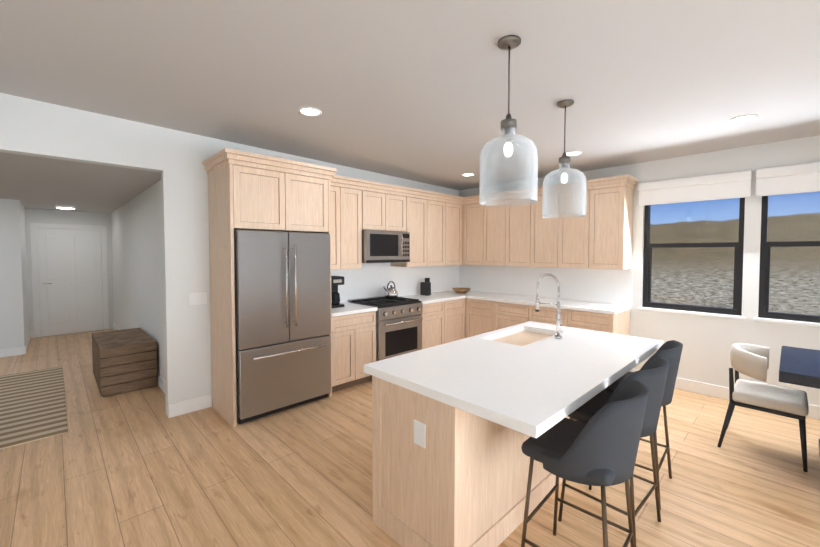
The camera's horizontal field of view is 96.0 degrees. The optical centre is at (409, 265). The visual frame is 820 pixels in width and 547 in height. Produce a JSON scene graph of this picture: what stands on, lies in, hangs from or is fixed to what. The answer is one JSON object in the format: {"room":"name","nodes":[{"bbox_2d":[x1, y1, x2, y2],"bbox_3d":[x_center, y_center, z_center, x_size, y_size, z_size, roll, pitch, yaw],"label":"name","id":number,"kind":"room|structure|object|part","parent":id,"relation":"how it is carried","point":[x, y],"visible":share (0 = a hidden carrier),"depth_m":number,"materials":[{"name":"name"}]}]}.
{"room":"kitchen","nodes":[
{"label":"kitchen","id":0,"kind":"room"},
{"bbox_2d":[0,199,27,348],"bbox_3d":[-6.913,0.220,4.935,2.390,2.390,0.150,-2,3,-44],"label":"wall","id":1,"kind":"structure","parent":0,"point":[13,326],"depth_m":5.64,"materials":[{"name":"paint"}]},
{"bbox_2d":[0,345,26,357],"bbox_3d":[-6.862,1.351,4.909,2.436,0.130,0.020,-2,3,-44],"label":"baseboard","id":2,"kind":"structure","parent":1,"relation":"attached to","point":[6,352],"depth_m":5.66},
{"bbox_2d":[20,202,31,332],"bbox_3d":[-6.685,0.174,6.310,0.150,2.390,1.490,-2,3,-44],"label":"wall","id":3,"kind":"structure","parent":0,"point":[25,210],"depth_m":6.67,"materials":[{"name":"paint"}]},
{"bbox_2d":[25,331,32,348],"bbox_3d":[-6.514,1.305,6.304,0.044,0.130,1.490,-2,3,-44],"label":"baseboard","id":4,"kind":"structure","parent":3,"relation":"attached to","point":[30,335],"depth_m":6.58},
{"bbox_2d":[28,209,111,336],"bbox_3d":[-6.659,0.143,7.267,1.200,2.390,0.150,-2,3,-44],"label":"wall","id":5,"kind":"structure","parent":0,"point":[34,215],"depth_m":7.18,"materials":[{"name":"paint"}]},
{"bbox_2d":[30,223,108,337],"bbox_3d":[-6.581,0.274,7.183,1.090,2.127,0.079,-2,3,-44],"label":"entry door","id":6,"kind":"structure","parent":5,"relation":"in","point":[70,283],"depth_m":7.17,"materials":[{"name":"white wood"}]},
{"bbox_2d":[0,152,160,212],"bbox_3d":[-5.668,-1.022,4.506,4.000,0.120,5.940,-2,3,-44],"label":"ceiling","id":7,"kind":"structure","parent":0,"point":[32,182],"depth_m":4.32,"materials":[{"name":"paint"}]},
{"bbox_2d":[55,206,75,208],"bbox_3d":[-6.038,-1.004,6.472,0.260,0.045,0.260,-2,3,-44],"label":"recessed light","id":8,"kind":"object","parent":7,"relation":"in","point":[65,207],"visible":1,"depth_m":6.40,"materials":[{"name":"white plastic"}]},
{"bbox_2d":[108,180,164,379],"bbox_3d":[-4.215,0.192,5.778,0.200,2.390,5.690,-2,3,-44],"label":"wall","id":9,"kind":"structure","parent":0,"point":[134,260],"depth_m":5.17,"materials":[{"name":"paint"}]},
{"bbox_2d":[113,323,164,392],"bbox_3d":[-4.241,1.326,5.686,0.016,0.130,5.540,-2,3,-44],"label":"baseboard","id":10,"kind":"structure","parent":9,"relation":"attached to","point":[161,382],"depth_m":4.29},
{"bbox_2d":[0,93,458,417],"bbox_3d":[-1.157,0.038,4.689,5.930,2.770,0.120,-2,3,-44],"label":"wall","id":11,"kind":"structure","parent":0,"point":[174,158],"depth_m":3.54,"materials":[{"name":"paint"}]},
{"bbox_2d":[168,394,211,417],"bbox_3d":[-2.171,1.393,3.657,0.375,0.130,0.016,-2,3,-44],"label":"baseboard","id":12,"kind":"structure","parent":11,"relation":"attached to","point":[205,401],"depth_m":3.64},
{"bbox_2d":[189,292,206,305],"bbox_3d":[-2.114,0.336,3.681,0.160,0.120,0.010,-2,3,-44],"label":"switch plate","id":13,"kind":"object","parent":11,"relation":"attached to","point":[197,298],"visible":1,"depth_m":3.68,"materials":[{"name":"white plastic"}]},
{"bbox_2d":[210,156,293,231],"bbox_3d":[-1.601,-0.648,3.708,0.546,0.604,0.630,-2,3,-44],"label":"upper cabinet","id":14,"kind":"object","parent":11,"relation":"attached to","point":[252,191],"depth_m":3.47,"materials":[{"name":"brown wood"}]},
{"bbox_2d":[294,168,329,233],"bbox_3d":[-1.293,-0.657,4.006,0.545,0.604,0.630,-2,3,-44],"label":"upper cabinet","id":15,"kind":"object","parent":11,"relation":"attached to","point":[311,189],"depth_m":3.84,"materials":[{"name":"brown wood"}]},
{"bbox_2d":[326,180,345,271],"bbox_3d":[-1.044,-0.462,4.459,0.377,1.025,0.335,-2,3,-44],"label":"upper cabinet","id":16,"kind":"object","parent":11,"relation":"attached to","point":[337,232],"depth_m":4.40,"materials":[{"name":"brown wood"}]},
{"bbox_2d":[346,184,361,268],"bbox_3d":[-0.857,-0.468,4.639,0.376,1.025,0.335,-2,3,-44],"label":"upper cabinet","id":17,"kind":"object","parent":11,"relation":"attached to","point":[353,192],"depth_m":4.57,"materials":[{"name":"brown wood"}]},
{"bbox_2d":[362,184,389,230],"bbox_3d":[-0.558,-0.725,4.921,0.439,0.529,0.335,-2,3,-44],"label":"upper cabinet","id":18,"kind":"object","parent":11,"relation":"attached to","point":[375,201],"depth_m":4.81,"materials":[{"name":"brown wood"}]},
{"bbox_2d":[362,230,409,262],"bbox_3d":[-0.397,-0.247,5.001,0.754,0.418,0.465,-2,3,-44],"label":"microwave","id":19,"kind":"object","parent":18,"relation":"attached to","point":[379,246],"visible":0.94,"depth_m":4.81,"materials":[{"name":"silver metal"}]},
{"bbox_2d":[331,262,458,302],"bbox_3d":[-0.212,0.145,5.521,3.020,0.659,0.004,-2,3,-44],"label":"tile backsplash","id":20,"kind":"structure","parent":11,"relation":"attached to","point":[367,281],"depth_m":5.45,"materials":[{"name":"white tile"}]},
{"bbox_2d":[390,192,405,231],"bbox_3d":[-0.326,-0.733,5.144,0.439,0.529,0.335,-2,3,-44],"label":"upper cabinet","id":21,"kind":"object","parent":11,"relation":"attached to","point":[397,200],"depth_m":5.08,"materials":[{"name":"brown wood"}]},
{"bbox_2d":[391,192,429,266],"bbox_3d":[0.006,-0.495,5.474,0.479,1.025,0.335,-2,3,-44],"label":"upper cabinet","id":22,"kind":"object","parent":11,"relation":"attached to","point":[417,207],"depth_m":5.36,"materials":[{"name":"brown wood"}]},
{"bbox_2d":[430,196,441,265],"bbox_3d":[0.287,-0.504,5.746,0.537,1.025,0.335,-2,3,-44],"label":"upper cabinet","id":23,"kind":"object","parent":11,"relation":"attached to","point":[435,201],"depth_m":5.63,"materials":[{"name":"brown wood"}]},
{"bbox_2d":[442,200,461,265],"bbox_3d":[0.603,-0.513,6.003,0.508,1.025,0.404,-2,3,-44],"label":"upper cabinet","id":24,"kind":"object","parent":11,"relation":"attached to","point":[451,209],"depth_m":5.89,"materials":[{"name":"brown wood"}]},
{"bbox_3d":[0.365,-0.984,4.106,4.095,0.120,2.775,-2,3,-44],"label":"crown","id":25,"kind":"part","parent":24,"relation":"part of","materials":[{"name":"brown wood"}]},
{"bbox_2d":[0,329,819,546],"bbox_3d":[-1.421,1.530,3.299,8.310,0.120,13.700,-2,3,-44],"label":"floor","id":26,"kind":"structure","parent":0,"point":[138,468],"depth_m":2.56,"materials":[{"name":"brown wood"}]},
{"bbox_2d":[0,366,67,449],"bbox_3d":[-4.665,1.459,3.428,2.130,0.011,2.600,-2,3,-44],"label":"rug","id":27,"kind":"object","parent":26,"relation":"on","point":[32,406],"visible":1,"depth_m":3.76,"materials":[{"name":"beige fabric"}]},
{"bbox_2d":[92,328,157,396],"bbox_3d":[-3.565,1.160,4.587,0.515,0.534,1.150,-2,3,-44],"label":"wooden chest","id":28,"kind":"object","parent":26,"relation":"on","point":[124,360],"visible":1,"depth_m":4.22,"materials":[{"name":"brown wood"}]},
{"bbox_2d":[234,230,330,423],"bbox_3d":[-1.404,0.558,3.853,0.950,1.785,0.752,-2,3,-44],"label":"fridge","id":29,"kind":"object","parent":26,"relation":"on","point":[283,316],"visible":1,"depth_m":3.56,"materials":[{"name":"silver metal"}]},
{"bbox_2d":[328,312,375,395],"bbox_3d":[-0.852,0.989,4.494,0.636,0.880,0.620,-2,3,-44],"label":"base cabinet","id":30,"kind":"object","parent":26,"relation":"on","point":[353,338],"depth_m":4.25,"materials":[{"name":"brown wood"}]},
{"bbox_2d":[331,304,377,315],"bbox_3d":[-0.845,0.530,4.472,0.644,0.040,0.640,-2,3,-44],"label":"countertop","id":31,"kind":"structure","parent":30,"relation":"on","point":[348,309],"depth_m":4.32,"materials":[{"name":"white stone"}]},
{"bbox_2d":[331,276,343,307],"bbox_3d":[-0.952,0.323,4.508,0.210,0.370,0.248,-2,3,-44],"label":"coffee maker","id":32,"kind":"object","parent":31,"relation":"on","point":[336,281],"visible":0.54,"depth_m":4.43,"materials":[{"name":"black plastic"}]},
{"bbox_2d":[348,296,422,360],"bbox_3d":[-0.309,0.937,4.949,0.760,0.955,0.718,-2,3,-44],"label":"range","id":33,"kind":"object","parent":26,"relation":"on","point":[399,326],"visible":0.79,"depth_m":4.71,"materials":[{"name":"silver metal"}]},
{"bbox_2d":[383,281,397,298],"bbox_3d":[-0.281,0.340,5.129,0.244,0.238,0.190,-2,3,-44],"label":"kettle","id":34,"kind":"object","parent":33,"relation":"on","point":[391,292],"visible":1,"depth_m":5.08,"materials":[{"name":"silver metal"}]},
{"bbox_2d":[422,304,441,348],"bbox_3d":[0.132,0.958,5.446,0.544,0.880,0.620,-2,3,-44],"label":"base cabinet","id":35,"kind":"object","parent":26,"relation":"on","point":[432,313],"depth_m":5.19,"materials":[{"name":"brown wood"}]},
{"bbox_2d":[442,296,465,343],"bbox_3d":[0.474,0.949,5.728,0.573,0.880,0.689,-2,3,-44],"label":"base cabinet","id":36,"kind":"object","parent":26,"relation":"on","point":[453,311],"depth_m":5.53,"materials":[{"name":"brown wood"}]},
{"bbox_2d":[466,296,497,337],"bbox_3d":[1.253,0.949,5.702,0.688,0.880,0.610,-2,3,-44],"label":"base cabinet","id":37,"kind":"object","parent":26,"relation":"on","point":[481,315],"depth_m":5.51,"materials":[{"name":"brown wood"}]},
{"bbox_2d":[399,291,477,303],"bbox_3d":[0.517,0.486,5.789,1.604,0.040,0.640,-2,3,-44],"label":"countertop","id":38,"kind":"structure","parent":37,"relation":"on","point":[437,297],"depth_m":5.57,"materials":[{"name":"white stone"}]},
{"bbox_2d":[420,278,430,295],"bbox_3d":[0.243,0.333,5.733,0.100,0.270,0.140,-2,3,-44],"label":"knife block","id":39,"kind":"object","parent":38,"relation":"on","point":[425,288],"visible":0.98,"depth_m":5.70,"materials":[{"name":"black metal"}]},
{"bbox_2d":[452,288,470,292],"bbox_3d":[0.842,0.420,6.052,0.310,0.075,0.310,-2,3,-44],"label":"bowl","id":40,"kind":"object","parent":38,"relation":"on","point":[461,290],"visible":1,"depth_m":5.96,"materials":[{"name":"brown wood"}]},
{"bbox_2d":[372,329,597,546],"bbox_3d":[0.679,1.052,2.607,1.928,0.880,0.632,-2,3,-44],"label":"kitchen island","id":41,"kind":"object","parent":26,"relation":"on","point":[456,424],"depth_m":1.93,"materials":[{"name":"brown wood"}]},
{"bbox_2d":[414,420,425,447],"bbox_3d":[0.049,0.856,1.874,0.006,0.120,0.080,-2,3,-44],"label":"outlet","id":42,"kind":"object","parent":41,"relation":"attached to","point":[419,425],"depth_m":1.87,"materials":[{"name":"white plastic"}]},
{"bbox_2d":[364,321,662,436],"bbox_3d":[0.811,0.594,2.456,1.970,0.045,1.070,-2,3,-44],"label":"island countertop","id":43,"kind":"structure","parent":41,"relation":"on","point":[527,389],"depth_m":2.03,"materials":[{"name":"white stone"}]},
{"bbox_2d":[488,329,551,344],"bbox_3d":[0.904,0.688,2.946,0.704,0.199,0.384,-2,3,-44],"label":"sink","id":44,"kind":"object","parent":43,"relation":"in","point":[518,336],"depth_m":3.05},
{"bbox_2d":[535,273,561,336],"bbox_3d":[1.090,0.311,2.886,0.092,0.493,0.214,-2,3,-44],"label":"faucet","id":45,"kind":"object","parent":43,"relation":"on","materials":[{"name":"silver metal"}]},
{"bbox_2d":[498,304,521,329],"bbox_3d":[1.630,0.961,5.362,0.620,0.880,0.638,-2,3,-44],"label":"base cabinet","id":46,"kind":"object","parent":26,"relation":"on","point":[509,315],"depth_m":5.17,"materials":[{"name":"brown wood"}]},
{"bbox_2d":[522,304,561,324],"bbox_3d":[1.993,0.973,4.987,0.620,0.880,0.639,-2,3,-44],"label":"base cabinet","id":47,"kind":"object","parent":26,"relation":"on","point":[545,315],"depth_m":4.84,"materials":[{"name":"brown wood"}]},
{"bbox_2d":[521,379,648,546],"bbox_3d":[0.829,1.029,1.744,0.499,0.986,0.489,-2,3,-44],"label":"stool","id":48,"kind":"object","parent":26,"relation":"on","point":[600,447],"visible":0.9,"depth_m":1.54,"materials":[{"name":"fabric"}]},
{"bbox_2d":[562,308,629,335],"bbox_3d":[2.335,0.985,4.634,0.620,0.880,0.579,-2,3,-44],"label":"base cabinet","id":49,"kind":"object","parent":26,"relation":"on","point":[596,321],"depth_m":4.40,"materials":[{"name":"brown wood"}]},
{"bbox_2d":[470,292,631,315],"bbox_3d":[1.815,0.508,5.142,0.639,0.040,2.095,-2,3,-44],"label":"countertop","id":50,"kind":"structure","parent":49,"relation":"on","point":[575,306],"depth_m":4.83,"materials":[{"name":"white stone"}]},
{"bbox_2d":[558,357,669,546],"bbox_3d":[1.194,1.016,2.136,0.499,0.986,0.486,-2,3,-44],"label":"stool","id":51,"kind":"object","parent":26,"relation":"on","point":[653,374],"visible":0.48,"depth_m":1.96,"materials":[{"name":"fabric"}]},
{"bbox_2d":[602,340,682,509],"bbox_3d":[1.556,1.003,2.531,0.499,0.986,0.489,-2,3,-44],"label":"stool","id":52,"kind":"object","parent":26,"relation":"on","point":[670,351],"visible":0.35,"depth_m":2.33,"materials":[{"name":"fabric"}]},
{"bbox_2d":[717,343,808,471],"bbox_3d":[2.840,1.076,2.971,0.495,0.812,0.503,-2,3,-44],"label":"dining chair","id":53,"kind":"object","parent":26,"relation":"on","point":[751,360],"visible":1,"depth_m":2.87,"materials":[{"name":"fabric"}]},
{"bbox_2d":[779,346,819,453],"bbox_3d":[3.605,1.121,2.109,1.000,0.775,2.120,-2,3,-44],"label":"dining table","id":54,"kind":"object","parent":26,"relation":"on","point":[799,366],"visible":1,"depth_m":2.61,"materials":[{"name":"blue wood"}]},
{"bbox_2d":[0,0,819,189],"bbox_3d":[1.427,-1.278,1.829,6.130,0.236,7.760,-2,3,-44],"label":"ceiling","id":55,"kind":"structure","parent":0,"point":[415,90],"depth_m":2.39,"materials":[{"name":"paint"}]},
{"bbox_2d":[298,107,321,115],"bbox_3d":[-0.819,-1.254,3.024,0.186,0.008,0.186,-2,3,-44],"label":"recessed light","id":56,"kind":"object","parent":55,"relation":"in","point":[308,111],"visible":0.98,"depth_m":3.02,"materials":[{"name":"white plastic"}]},
{"bbox_2d":[462,173,474,175],"bbox_3d":[0.830,-1.285,5.260,0.186,0.008,0.186,-2,3,-44],"label":"recessed light","id":57,"kind":"object","parent":55,"relation":"in","point":[468,174],"visible":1,"depth_m":5.24,"materials":[{"name":"white plastic"}]},
{"bbox_2d":[479,35,537,205],"bbox_3d":[0.543,-0.784,2.033,0.312,0.876,0.312,-2,3,-44],"label":"pendant light","id":58,"kind":"object","parent":55,"relation":"hanging from","point":[509,123],"visible":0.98,"depth_m":2.00,"materials":[{"name":"glass"}]},
{"bbox_2d":[542,99,586,217],"bbox_3d":[1.178,-0.802,2.815,0.312,0.860,0.312,-2,3,-44],"label":"pendant light","id":59,"kind":"object","parent":55,"relation":"hanging from","point":[564,160],"visible":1,"depth_m":2.79,"materials":[{"name":"glass"}]},
{"bbox_2d":[566,151,581,155],"bbox_3d":[1.830,-1.249,4.141,0.186,0.008,0.186,-2,3,-44],"label":"recessed light","id":60,"kind":"object","parent":55,"relation":"in","point":[573,153],"visible":0.77,"depth_m":4.13,"materials":[{"name":"white plastic"}]},
{"bbox_2d":[728,114,757,122],"bbox_3d":[2.767,-1.215,3.072,0.186,0.008,0.186,-2,3,-44],"label":"recessed light","id":61,"kind":"object","parent":55,"relation":"in","point":[743,118],"visible":0.98,"depth_m":3.06,"materials":[{"name":"white plastic"}]},
{"bbox_2d":[459,135,819,405],"bbox_3d":[3.600,0.064,3.893,0.200,2.770,7.640,-2,3,-44],"label":"wall","id":62,"kind":"structure","parent":0,"point":[707,342],"depth_m":4.00,"materials":[{"name":"paint"}]},
{"bbox_2d":[462,198,485,265],"bbox_3d":[1.115,-0.513,6.002,0.403,1.025,0.485,-2,3,-44],"label":"upper cabinet","id":63,"kind":"object","parent":62,"relation":"attached to","point":[473,213],"depth_m":5.92,"materials":[{"name":"brown wood"}]},
{"bbox_2d":[486,196,501,265],"bbox_3d":[1.405,-0.504,5.752,0.335,1.025,0.513,-2,3,-44],"label":"upper cabinet","id":64,"kind":"object","parent":62,"relation":"attached to","point":[493,214],"depth_m":5.64,"materials":[{"name":"brown wood"}]},
{"bbox_2d":[502,192,525,266],"bbox_3d":[1.681,-0.495,5.467,0.335,1.025,0.514,-2,3,-44],"label":"upper cabinet","id":65,"kind":"object","parent":62,"relation":"attached to","point":[513,217],"depth_m":5.40,"materials":[{"name":"brown wood"}]},
{"bbox_2d":[526,192,553,266],"bbox_3d":[1.957,-0.486,5.182,0.335,1.025,0.514,-2,3,-44],"label":"upper cabinet","id":66,"kind":"object","parent":62,"relation":"attached to","point":[539,230],"depth_m":5.13,"materials":[{"name":"brown wood"}]},
{"bbox_2d":[459,253,632,304],"bbox_3d":[1.827,0.143,5.583,0.004,0.659,2.730,-2,3,-44],"label":"tile backsplash","id":67,"kind":"structure","parent":62,"relation":"attached to","point":[610,286],"depth_m":5.32,"materials":[{"name":"white tile"}]},
{"bbox_2d":[550,188,581,267],"bbox_3d":[2.232,-0.476,4.897,0.335,1.025,0.513,-2,3,-44],"label":"upper cabinet","id":68,"kind":"object","parent":62,"relation":"attached to","point":[566,250],"depth_m":4.85,"materials":[{"name":"brown wood"}]},
{"bbox_2d":[582,180,633,269],"bbox_3d":[2.488,-0.468,4.633,0.335,1.025,0.456,-2,3,-44],"label":"upper cabinet","id":69,"kind":"object","parent":62,"relation":"attached to","point":[607,225],"depth_m":4.50,"materials":[{"name":"brown wood"}]},
{"bbox_2d":[638,198,744,319],"bbox_3d":[3.206,-0.152,4.228,0.150,1.420,0.980,-2,3,-44],"label":"window","id":70,"kind":"structure","parent":62,"relation":"in","point":[738,277],"depth_m":4.19,"materials":[{"name":"clear glass"}]},
{"bbox_2d":[638,170,751,205],"bbox_3d":[3.140,-0.844,4.138,0.071,0.270,1.015,-2,3,-44],"label":"window blind","id":71,"kind":"object","parent":62,"relation":"attached to","point":[730,185],"visible":1,"depth_m":4.08,"materials":[{"name":"white fabric"}]},
{"bbox_2d":[631,369,819,419],"bbox_3d":[4.399,1.416,2.956,0.016,0.130,4.660,-2,3,-44],"label":"baseboard","id":72,"kind":"structure","parent":62,"relation":"attached to","point":[717,391],"depth_m":4.08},
{"bbox_2d":[754,192,819,326],"bbox_3d":[3.962,-0.126,3.447,0.150,1.420,1.065,-2,3,-44],"label":"window","id":73,"kind":"structure","parent":62,"relation":"in","point":[764,278],"depth_m":3.74,"materials":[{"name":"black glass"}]},
{"bbox_2d":[756,162,819,196],"bbox_3d":[3.896,-0.819,3.357,0.071,0.270,1.100,-2,3,-44],"label":"window blind","id":74,"kind":"object","parent":62,"relation":"attached to","point":[797,178],"visible":1,"depth_m":3.57,"materials":[{"name":"white fabric"}]},
{"label":"outside","id":75,"kind":"structure","parent":0,"visible":0},
{"bbox_2d":[650,192,819,315],"bbox_3d":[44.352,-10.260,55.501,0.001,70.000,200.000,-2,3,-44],"label":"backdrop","id":76,"kind":"structure","parent":75,"point":[706,279],"depth_m":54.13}
]}

